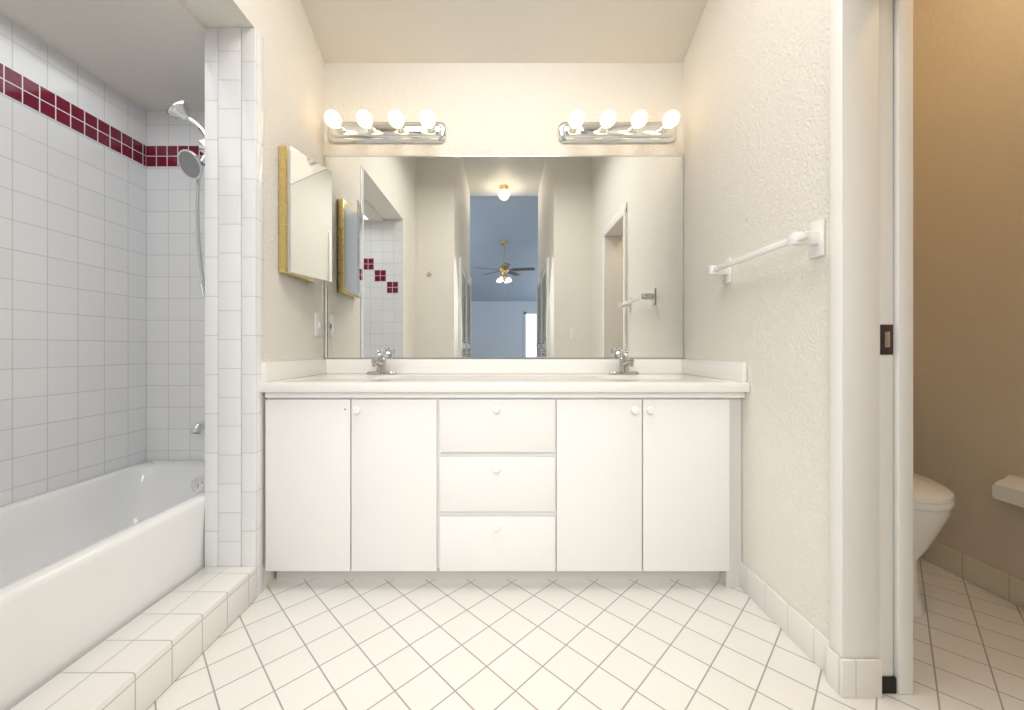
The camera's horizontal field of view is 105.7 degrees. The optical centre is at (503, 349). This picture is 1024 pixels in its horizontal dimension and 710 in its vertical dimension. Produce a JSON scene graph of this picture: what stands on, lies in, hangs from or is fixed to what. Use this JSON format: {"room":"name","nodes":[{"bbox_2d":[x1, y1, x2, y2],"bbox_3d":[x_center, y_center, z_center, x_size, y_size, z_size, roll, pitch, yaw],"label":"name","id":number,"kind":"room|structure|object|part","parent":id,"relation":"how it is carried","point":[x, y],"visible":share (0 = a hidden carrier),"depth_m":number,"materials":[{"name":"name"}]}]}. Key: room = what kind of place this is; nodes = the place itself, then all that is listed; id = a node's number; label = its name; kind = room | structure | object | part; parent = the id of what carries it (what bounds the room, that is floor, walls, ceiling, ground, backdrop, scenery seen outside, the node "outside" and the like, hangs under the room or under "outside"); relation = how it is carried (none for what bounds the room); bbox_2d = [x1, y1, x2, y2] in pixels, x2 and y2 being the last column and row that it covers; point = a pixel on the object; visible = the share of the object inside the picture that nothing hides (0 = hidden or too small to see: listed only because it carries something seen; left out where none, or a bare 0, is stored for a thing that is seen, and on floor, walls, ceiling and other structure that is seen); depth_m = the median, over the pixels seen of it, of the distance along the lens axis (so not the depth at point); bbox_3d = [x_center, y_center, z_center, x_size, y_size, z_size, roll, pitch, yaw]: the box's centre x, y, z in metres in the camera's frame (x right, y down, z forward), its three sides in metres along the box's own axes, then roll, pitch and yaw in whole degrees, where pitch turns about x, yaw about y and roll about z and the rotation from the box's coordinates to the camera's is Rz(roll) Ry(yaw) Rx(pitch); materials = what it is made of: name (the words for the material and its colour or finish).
{"room":"bathroom","nodes":[
{"label":"bathroom","id":0,"kind":"room"},
{"bbox_2d":[0,0,205,110],"bbox_3d":[-1.504,-1.290,1.225,0.693,0.120,1.550,0,0,0],"label":"ceiling","id":1,"kind":"structure","parent":0,"point":[147,55],"depth_m":1.55,"materials":[{"name":"white paint"}]},
{"bbox_2d":[146,111,204,460],"bbox_3d":[-1.504,-0.140,2.050,0.693,2.220,0.100,0,0,0],"label":"wall","id":2,"kind":"structure","parent":0,"point":[175,357],"depth_m":2.00,"materials":[{"name":"tile"}]},
{"bbox_2d":[146,145,204,166],"bbox_3d":[-1.503,-0.995,1.999,0.680,0.110,0.002,0,0,0],"label":"tile border","id":3,"kind":"object","parent":2,"relation":"attached to","point":[161,155],"depth_m":2.00,"materials":[{"name":"red tile"}]},
{"bbox_2d":[167,101,204,433],"bbox_3d":[-1.413,-0.369,1.871,0.278,1.562,0.257,0,0,0],"label":"shower","id":4,"kind":"object","parent":2,"relation":"attached to","point":[191,164],"visible":0.52,"depth_m":1.80,"materials":[{"name":"silver metal"}]},
{"bbox_3d":[-1.490,0.380,1.927,0.042,0.063,0.143,0,0,0],"label":"spout","id":5,"kind":"part","parent":4,"relation":"part of","materials":[{"name":"silver metal"}]},
{"bbox_2d":[181,0,324,588],"bbox_3d":[-1.063,-1.180,1.275,0.187,4.300,1.650,0,0,0],"label":"wall","id":6,"kind":"structure","parent":0,"point":[294,87],"depth_m":1.71,"materials":[{"name":"white paint"}]},
{"bbox_2d":[205,28,217,566],"bbox_3d":[-1.137,-0.140,1.513,0.051,2.220,0.014,0,0,0],"label":"tiled wall","id":7,"kind":"structure","parent":6,"relation":"attached to","point":[211,297],"depth_m":1.51,"materials":[{"name":"white tile"}]},
{"bbox_2d":[218,28,241,566],"bbox_3d":[-1.066,-0.140,1.513,0.088,2.220,0.014,0,0,0],"label":"tiled wall","id":8,"kind":"structure","parent":6,"relation":"attached to","point":[229,297],"depth_m":1.51,"materials":[{"name":"white tile"}]},
{"bbox_2d":[242,28,256,596],"bbox_3d":[-0.993,-0.140,1.513,0.054,2.220,0.014,0,0,0],"label":"tiled wall","id":9,"kind":"structure","parent":6,"relation":"attached to","point":[249,297],"depth_m":1.51,"materials":[{"name":"white tile"}]},
{"bbox_2d":[257,31,263,596],"bbox_3d":[-0.968,-0.140,1.540,0.004,2.220,0.040,0,0,0],"label":"tile","id":10,"kind":"structure","parent":6,"relation":"attached to","point":[260,310],"depth_m":1.54,"materials":[{"name":"white tile"}]},
{"bbox_2d":[260,359,326,382],"bbox_3d":[-0.959,0.091,1.810,0.018,0.078,0.532,0,0,0],"label":"backsplash","id":11,"kind":"structure","parent":6,"relation":"attached to","point":[281,369],"depth_m":1.73,"materials":[{"name":"white stone"}]},
{"bbox_2d":[279,145,331,282],"bbox_3d":[-0.907,-0.603,1.795,0.122,0.545,0.260,0,0,0],"label":"medicine cabinet","id":12,"kind":"object","parent":6,"relation":"attached to","point":[305,218],"visible":1,"depth_m":1.74,"materials":[{"name":"gold metal"}]},
{"bbox_2d":[315,312,322,335],"bbox_3d":[-0.962,-0.130,2.022,0.012,0.120,0.075,0,0,0],"label":"switch plate","id":13,"kind":"object","parent":6,"relation":"attached to","point":[318,324],"visible":1,"depth_m":2.01,"materials":[{"name":"white plastic"}]},
{"bbox_2d":[325,63,682,154],"bbox_3d":[0.050,-1.180,2.175,4.300,4.300,0.150,0,0,0],"label":"wall","id":14,"kind":"structure","parent":0,"point":[501,108],"depth_m":2.10,"materials":[{"name":"white paint"}]},
{"bbox_2d":[324,110,445,142],"bbox_3d":[-0.631,-1.170,2.014,0.630,0.110,0.170,0,0,0],"label":"sconce","id":15,"kind":"object","parent":14,"relation":"attached to","point":[396,128],"visible":1,"depth_m":2.06,"materials":[{"name":"silver metal"}]},
{"bbox_3d":[-0.870,-1.170,1.980,0.079,0.079,0.103,0,0,0],"label":"bulb","id":16,"kind":"part","parent":15,"relation":"part of","materials":[{"name":"white glass"}]},
{"bbox_2d":[334,122,344,133],"bbox_3d":[-0.870,-1.170,2.047,0.048,0.048,0.034,0,0,0],"label":"socket","id":17,"kind":"object","parent":15,"relation":"attached to","point":[341,130],"depth_m":2.06,"materials":[{"name":"silver metal"}]},
{"bbox_3d":[-0.709,-1.170,1.980,0.079,0.079,0.103,0,0,0],"label":"bulb","id":18,"kind":"part","parent":15,"relation":"part of","materials":[{"name":"white glass"}]},
{"bbox_2d":[365,122,375,133],"bbox_3d":[-0.709,-1.170,2.047,0.048,0.048,0.034,0,0,0],"label":"socket","id":19,"kind":"object","parent":15,"relation":"attached to","point":[372,130],"depth_m":2.06,"materials":[{"name":"silver metal"}]},
{"bbox_3d":[-0.548,-1.170,1.980,0.079,0.079,0.103,0,0,0],"label":"bulb","id":20,"kind":"part","parent":15,"relation":"part of","materials":[{"name":"white glass"}]},
{"bbox_2d":[395,122,405,133],"bbox_3d":[-0.548,-1.170,2.047,0.048,0.048,0.034,0,0,0],"label":"socket","id":21,"kind":"object","parent":15,"relation":"attached to","point":[402,130],"depth_m":2.06,"materials":[{"name":"silver metal"}]},
{"bbox_3d":[-0.388,-1.170,1.980,0.079,0.079,0.103,0,0,0],"label":"bulb","id":22,"kind":"part","parent":15,"relation":"part of","materials":[{"name":"white glass"}]},
{"bbox_2d":[426,122,435,133],"bbox_3d":[-0.388,-1.170,2.047,0.048,0.048,0.034,0,0,0],"label":"socket","id":23,"kind":"object","parent":15,"relation":"attached to","point":[432,130],"depth_m":2.06,"materials":[{"name":"silver metal"}]},
{"bbox_2d":[325,157,682,356],"bbox_3d":[0.000,-0.496,2.094,1.932,1.088,0.008,0,0,0],"label":"mirror","id":24,"kind":"object","parent":14,"relation":"attached to","point":[507,256],"visible":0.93,"depth_m":2.09,"materials":[{"name":"clear glass"}]},
{"bbox_2d":[324,357,683,358],"bbox_3d":[0.000,0.046,2.092,1.932,0.008,0.012,0,0,0],"label":"channel","id":25,"kind":"object","parent":14,"relation":"attached to","point":[504,357],"visible":1,"depth_m":2.09,"materials":[{"name":"silver metal"}]},
{"bbox_2d":[324,155,683,156],"bbox_3d":[0.000,-1.041,2.093,1.936,0.006,0.010,0,0,0],"label":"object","id":26,"kind":"object","parent":14,"relation":"attached to","point":[503,155],"visible":1,"depth_m":2.09,"materials":[{"name":"silver metal"}]},
{"bbox_2d":[327,359,682,374],"bbox_3d":[0.000,0.091,2.087,1.936,0.078,0.020,0,0,0],"label":"backsplash","id":27,"kind":"structure","parent":14,"relation":"attached to","point":[334,366],"depth_m":2.08,"materials":[{"name":"white stone"}]},
{"bbox_2d":[559,110,679,142],"bbox_3d":[0.610,-1.170,2.014,0.630,0.110,0.170,0,0,0],"label":"sconce","id":28,"kind":"object","parent":14,"relation":"attached to","point":[607,128],"visible":1,"depth_m":2.06,"materials":[{"name":"silver metal"}]},
{"bbox_2d":[568,122,577,133],"bbox_3d":[0.367,-1.170,2.047,0.048,0.048,0.034,0,0,0],"label":"socket","id":29,"kind":"object","parent":28,"relation":"attached to","point":[571,130],"depth_m":2.06,"materials":[{"name":"silver metal"}]},
{"bbox_3d":[0.367,-1.170,1.980,0.079,0.079,0.103,0,0,0],"label":"bulb","id":30,"kind":"part","parent":28,"relation":"part of","materials":[{"name":"white glass"}]},
{"bbox_2d":[598,122,608,133],"bbox_3d":[0.528,-1.170,2.047,0.048,0.048,0.034,0,0,0],"label":"socket","id":31,"kind":"object","parent":28,"relation":"attached to","point":[601,130],"depth_m":2.06,"materials":[{"name":"silver metal"}]},
{"bbox_3d":[0.528,-1.170,1.980,0.079,0.079,0.103,0,0,0],"label":"bulb","id":32,"kind":"part","parent":28,"relation":"part of","materials":[{"name":"white glass"}]},
{"bbox_2d":[628,122,638,133],"bbox_3d":[0.688,-1.170,2.047,0.048,0.048,0.034,0,0,0],"label":"socket","id":33,"kind":"object","parent":28,"relation":"attached to","point":[631,130],"depth_m":2.06,"materials":[{"name":"silver metal"}]},
{"bbox_3d":[0.688,-1.170,1.980,0.079,0.079,0.103,0,0,0],"label":"bulb","id":34,"kind":"part","parent":28,"relation":"part of","materials":[{"name":"white glass"}]},
{"bbox_2d":[659,122,669,133],"bbox_3d":[0.849,-1.170,2.047,0.048,0.048,0.034,0,0,0],"label":"socket","id":35,"kind":"object","parent":28,"relation":"attached to","point":[662,130],"depth_m":2.06,"materials":[{"name":"silver metal"}]},
{"bbox_3d":[0.849,-1.170,1.980,0.079,0.079,0.103,0,0,0],"label":"bulb","id":36,"kind":"part","parent":28,"relation":"part of","materials":[{"name":"white glass"}]},
{"bbox_2d":[300,0,707,62],"bbox_3d":[0.000,-2.066,1.075,2.400,1.166,2.350,0,0,0],"label":"ceiling","id":37,"kind":"structure","parent":0,"point":[504,31],"depth_m":1.96,"materials":[{"name":"white paint"}]},
{"bbox_2d":[147,557,1023,709],"bbox_3d":[-0.200,1.000,-2.350,5.000,0.060,9.300,0,0,0],"label":"floor","id":38,"kind":"structure","parent":0,"point":[276,644],"depth_m":1.25,"materials":[{"name":"tile"}]},
{"bbox_2d":[0,461,204,709],"bbox_3d":[-1.501,0.770,1.225,0.682,0.400,1.534,0,0,0],"label":"bathtub","id":39,"kind":"object","parent":38,"relation":"on","point":[88,565],"visible":0.79,"depth_m":1.29,"materials":[{"name":"white ceramic"}]},
{"bbox_2d":[10,567,255,709],"bbox_3d":[-1.058,0.905,0.981,0.200,0.130,1.051,0,0,0],"label":"step","id":40,"kind":"structure","parent":38,"relation":"on","point":[146,659],"depth_m":1.12,"materials":[{"name":"tile"}]},
{"bbox_2d":[259,387,749,587],"bbox_3d":[0.005,0.570,1.810,1.925,0.800,0.572,0,0,0],"label":"bathroom vanity","id":41,"kind":"object","parent":38,"relation":"on","point":[383,468],"depth_m":1.55,"materials":[{"name":"white laminate"}]},
{"bbox_3d":[-0.785,0.544,1.562,0.339,0.687,0.019,0,0,0],"label":"door","id":42,"kind":"part","parent":41,"relation":"part of","materials":[{"name":"white laminate"}]},
{"bbox_3d":[-0.583,0.240,1.538,0.031,0.031,0.028,0,0,0],"label":"knob","id":43,"kind":"part","parent":41,"relation":"part of","materials":[{"name":"white plastic"}]},
{"bbox_3d":[-0.440,0.544,1.562,0.342,0.687,0.019,0,0,0],"label":"door","id":44,"kind":"part","parent":41,"relation":"part of","materials":[{"name":"white laminate"}]},
{"bbox_3d":[-0.030,0.704,1.538,0.031,0.031,0.028,0,0,0],"label":"knob","id":45,"kind":"part","parent":41,"relation":"part of","materials":[{"name":"white"}]},
{"bbox_3d":[-0.030,0.473,1.538,0.031,0.031,0.028,0,0,0],"label":"knob","id":46,"kind":"part","parent":41,"relation":"part of","materials":[{"name":"white"}]},
{"bbox_3d":[-0.030,0.237,1.538,0.031,0.031,0.028,0,0,0],"label":"knob","id":47,"kind":"part","parent":41,"relation":"part of","materials":[{"name":"white plastic"}]},
{"bbox_3d":[-0.027,0.779,1.562,0.462,0.217,0.019,0,0,0],"label":"drawer","id":48,"kind":"part","parent":41,"relation":"part of","materials":[{"name":"white laminate"}]},
{"bbox_3d":[-0.027,0.540,1.562,0.462,0.218,0.019,0,0,0],"label":"drawer","id":49,"kind":"part","parent":41,"relation":"part of","materials":[{"name":"white laminate"}]},
{"bbox_3d":[-0.027,0.306,1.562,0.462,0.211,0.019,0,0,0],"label":"drawer","id":50,"kind":"part","parent":41,"relation":"part of","materials":[{"name":"white laminate"}]},
{"bbox_2d":[259,375,749,386],"bbox_3d":[0.000,0.150,1.810,1.936,0.040,0.572,0,0,0],"label":"countertop","id":51,"kind":"structure","parent":41,"relation":"on","point":[304,380],"depth_m":1.57,"materials":[{"name":"white stone"}]},
{"bbox_2d":[366,354,396,374],"bbox_3d":[-0.635,0.079,1.964,0.156,0.102,0.162,0,0,0],"label":"faucet","id":52,"kind":"object","parent":51,"relation":"on","point":[381,369],"depth_m":1.99,"materials":[{"name":"silver metal"}]},
{"bbox_2d":[608,354,639,374],"bbox_3d":[0.622,0.079,1.964,0.156,0.102,0.162,0,0,0],"label":"faucet","id":53,"kind":"object","parent":51,"relation":"on","point":[624,364],"depth_m":1.99,"materials":[{"name":"silver metal"}]},
{"bbox_3d":[0.004,0.182,1.564,1.925,0.024,0.016,0,0,0],"label":"rail","id":54,"kind":"part","parent":41,"relation":"part of","materials":[{"name":"white laminate"}]},
{"bbox_3d":[0.382,0.544,1.562,0.341,0.687,0.019,0,0,0],"label":"door","id":55,"kind":"part","parent":41,"relation":"part of","materials":[{"name":"white laminate"}]},
{"bbox_3d":[0.518,0.240,1.538,0.031,0.031,0.028,0,0,0],"label":"knob","id":56,"kind":"part","parent":41,"relation":"part of","materials":[{"name":"white plastic"}]},
{"bbox_3d":[0.580,0.240,1.538,0.031,0.031,0.028,0,0,0],"label":"knob","id":57,"kind":"part","parent":41,"relation":"part of","materials":[{"name":"white plastic"}]},
{"bbox_3d":[0.730,0.544,1.562,0.346,0.687,0.019,0,0,0],"label":"door","id":58,"kind":"part","parent":41,"relation":"part of","materials":[{"name":"white laminate"}]},
{"bbox_2d":[882,675,896,693],"bbox_3d":[1.081,0.948,1.107,0.049,0.045,0.029,0,0,0],"label":"guide","id":59,"kind":"object","parent":38,"relation":"on","point":[889,684],"visible":0.42,"depth_m":1.09,"materials":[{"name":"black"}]},
{"bbox_2d":[913,473,953,615],"bbox_3d":[1.500,0.583,1.711,0.490,0.775,0.748,0,0,0],"label":"toilet","id":60,"kind":"object","parent":38,"relation":"on","point":[933,503],"visible":0.12,"depth_m":1.37,"materials":[{"name":"white ceramic"}]},
{"bbox_2d":[683,0,829,639],"bbox_3d":[1.058,-1.180,1.615,0.175,4.300,0.970,0,0,0],"label":"wall","id":61,"kind":"structure","parent":0,"point":[756,124],"depth_m":1.42,"materials":[{"name":"white paint"}]},
{"bbox_2d":[683,359,746,382],"bbox_3d":[0.959,0.091,1.810,0.018,0.078,0.532,0,0,0],"label":"backsplash","id":62,"kind":"structure","parent":61,"relation":"attached to","point":[717,369],"depth_m":1.73,"materials":[{"name":"white stone"}]},
{"bbox_2d":[705,219,824,283],"bbox_3d":[0.927,-0.340,1.438,0.084,0.110,0.575,0,0,0],"label":"towel rail","id":63,"kind":"object","parent":61,"relation":"attached to","point":[813,238],"visible":1,"depth_m":1.22,"materials":[{"name":"white plastic"}]},
{"bbox_3d":[0.924,-0.341,1.675,0.078,0.038,0.031,0,0,0],"label":"post","id":64,"kind":"part","parent":63,"relation":"part of","materials":[{"name":"white plastic"}]},
{"bbox_3d":[0.965,-0.340,1.675,0.006,0.110,0.055,0,0,0],"label":"plate","id":65,"kind":"part","parent":63,"relation":"part of","materials":[{"name":"white plastic"}]},
{"bbox_3d":[0.924,-0.341,1.198,0.078,0.038,0.031,0,0,0],"label":"post","id":66,"kind":"part","parent":63,"relation":"part of","materials":[{"name":"white plastic"}]},
{"bbox_2d":[740,562,829,673],"bbox_3d":[0.965,0.917,1.367,0.010,0.105,0.465,0,0,0],"label":"baseboard","id":67,"kind":"structure","parent":61,"relation":"attached to","point":[810,640],"depth_m":1.32,"materials":[{"name":"tile"}]},
{"bbox_2d":[826,646,840,694],"bbox_3d":[0.944,0.917,1.111,0.007,0.105,0.048,0,0,0],"label":"baseboard","id":68,"kind":"structure","parent":61,"relation":"attached to","point":[833,658],"depth_m":1.11,"materials":[{"name":"tile"}]},
{"bbox_2d":[830,0,878,658],"bbox_3d":[1.001,-0.070,1.109,0.106,2.080,0.042,0,0,0],"label":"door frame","id":69,"kind":"structure","parent":61,"relation":"attached to","point":[854,329],"depth_m":1.09,"materials":[{"name":"white wood"}]},
{"bbox_2d":[840,659,881,697],"bbox_3d":[0.996,0.917,1.083,0.112,0.105,0.009,0,0,0],"label":"baseboard","id":70,"kind":"structure","parent":61,"relation":"attached to","point":[860,678],"depth_m":1.08,"materials":[{"name":"tile"}]},
{"bbox_2d":[879,0,892,675],"bbox_3d":[1.081,-0.051,1.109,0.042,2.018,0.023,0,0,0],"label":"pocket door","id":71,"kind":"structure","parent":61,"relation":"attached to","point":[886,318],"depth_m":1.10,"materials":[{"name":"white wood"}]},
{"bbox_2d":[880,325,892,354],"bbox_3d":[1.081,-0.028,1.096,0.034,0.085,0.004,0,0,0],"label":"strike plate","id":72,"kind":"object","parent":71,"relation":"attached to","point":[883,330],"visible":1,"depth_m":1.09,"materials":[{"name":"brown metal"}]},
{"bbox_2d":[885,332,889,347],"bbox_3d":[1.081,-0.028,1.093,0.014,0.045,0.002,0,0,0],"label":"door latch","id":73,"kind":"object","parent":72,"relation":"attached to","point":[887,339],"visible":1,"depth_m":1.09,"materials":[{"name":"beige metal"}]},
{"bbox_2d":[893,0,912,693],"bbox_3d":[1.129,-0.070,1.109,0.042,2.080,0.042,0,0,0],"label":"strip","id":74,"kind":"object","parent":61,"relation":"attached to","point":[903,342],"visible":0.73,"depth_m":1.09,"materials":[{"name":"white wood"}]},
{"bbox_2d":[913,0,1023,579],"bbox_3d":[2.025,-0.580,1.000,0.150,3.100,2.200,0,0,0],"label":"wall","id":75,"kind":"structure","parent":0,"point":[968,253],"depth_m":1.62,"materials":[{"name":"beige paint"}]},
{"bbox_2d":[921,541,1023,608],"bbox_3d":[1.945,0.917,1.075,0.010,0.105,2.050,0,0,0],"label":"baseboard","id":76,"kind":"structure","parent":75,"relation":"attached to","point":[999,583],"depth_m":1.59,"materials":[{"name":"tile"}]},
{"bbox_2d":[992,475,1023,507],"bbox_3d":[1.899,0.535,1.400,0.098,0.110,0.190,0,0,0],"label":"paper holder","id":77,"kind":"object","parent":75,"relation":"attached to","point":[1008,489],"visible":1,"depth_m":1.43,"materials":[{"name":"white ceramic"}]},
{"bbox_3d":[-1.925,-1.180,1.200,0.150,4.300,1.800,0,0,0],"label":"wall","id":78,"kind":"structure","parent":0,"visible":0},
{"bbox_2d":[0,14,145,505],"bbox_3d":[-1.847,-0.130,1.225,0.005,2.200,1.550,0,0,0],"label":"tile","id":79,"kind":"structure","parent":78,"relation":"attached to","point":[72,306],"depth_m":1.64,"materials":[{"name":"white tile"}]},
{"bbox_2d":[0,63,145,166],"bbox_3d":[-1.844,-0.995,1.225,0.002,0.110,1.540,0,0,0],"label":"tile border","id":80,"kind":"object","parent":79,"relation":"attached to","point":[22,89],"depth_m":1.63,"materials":[{"name":"red tile"}]}
]}

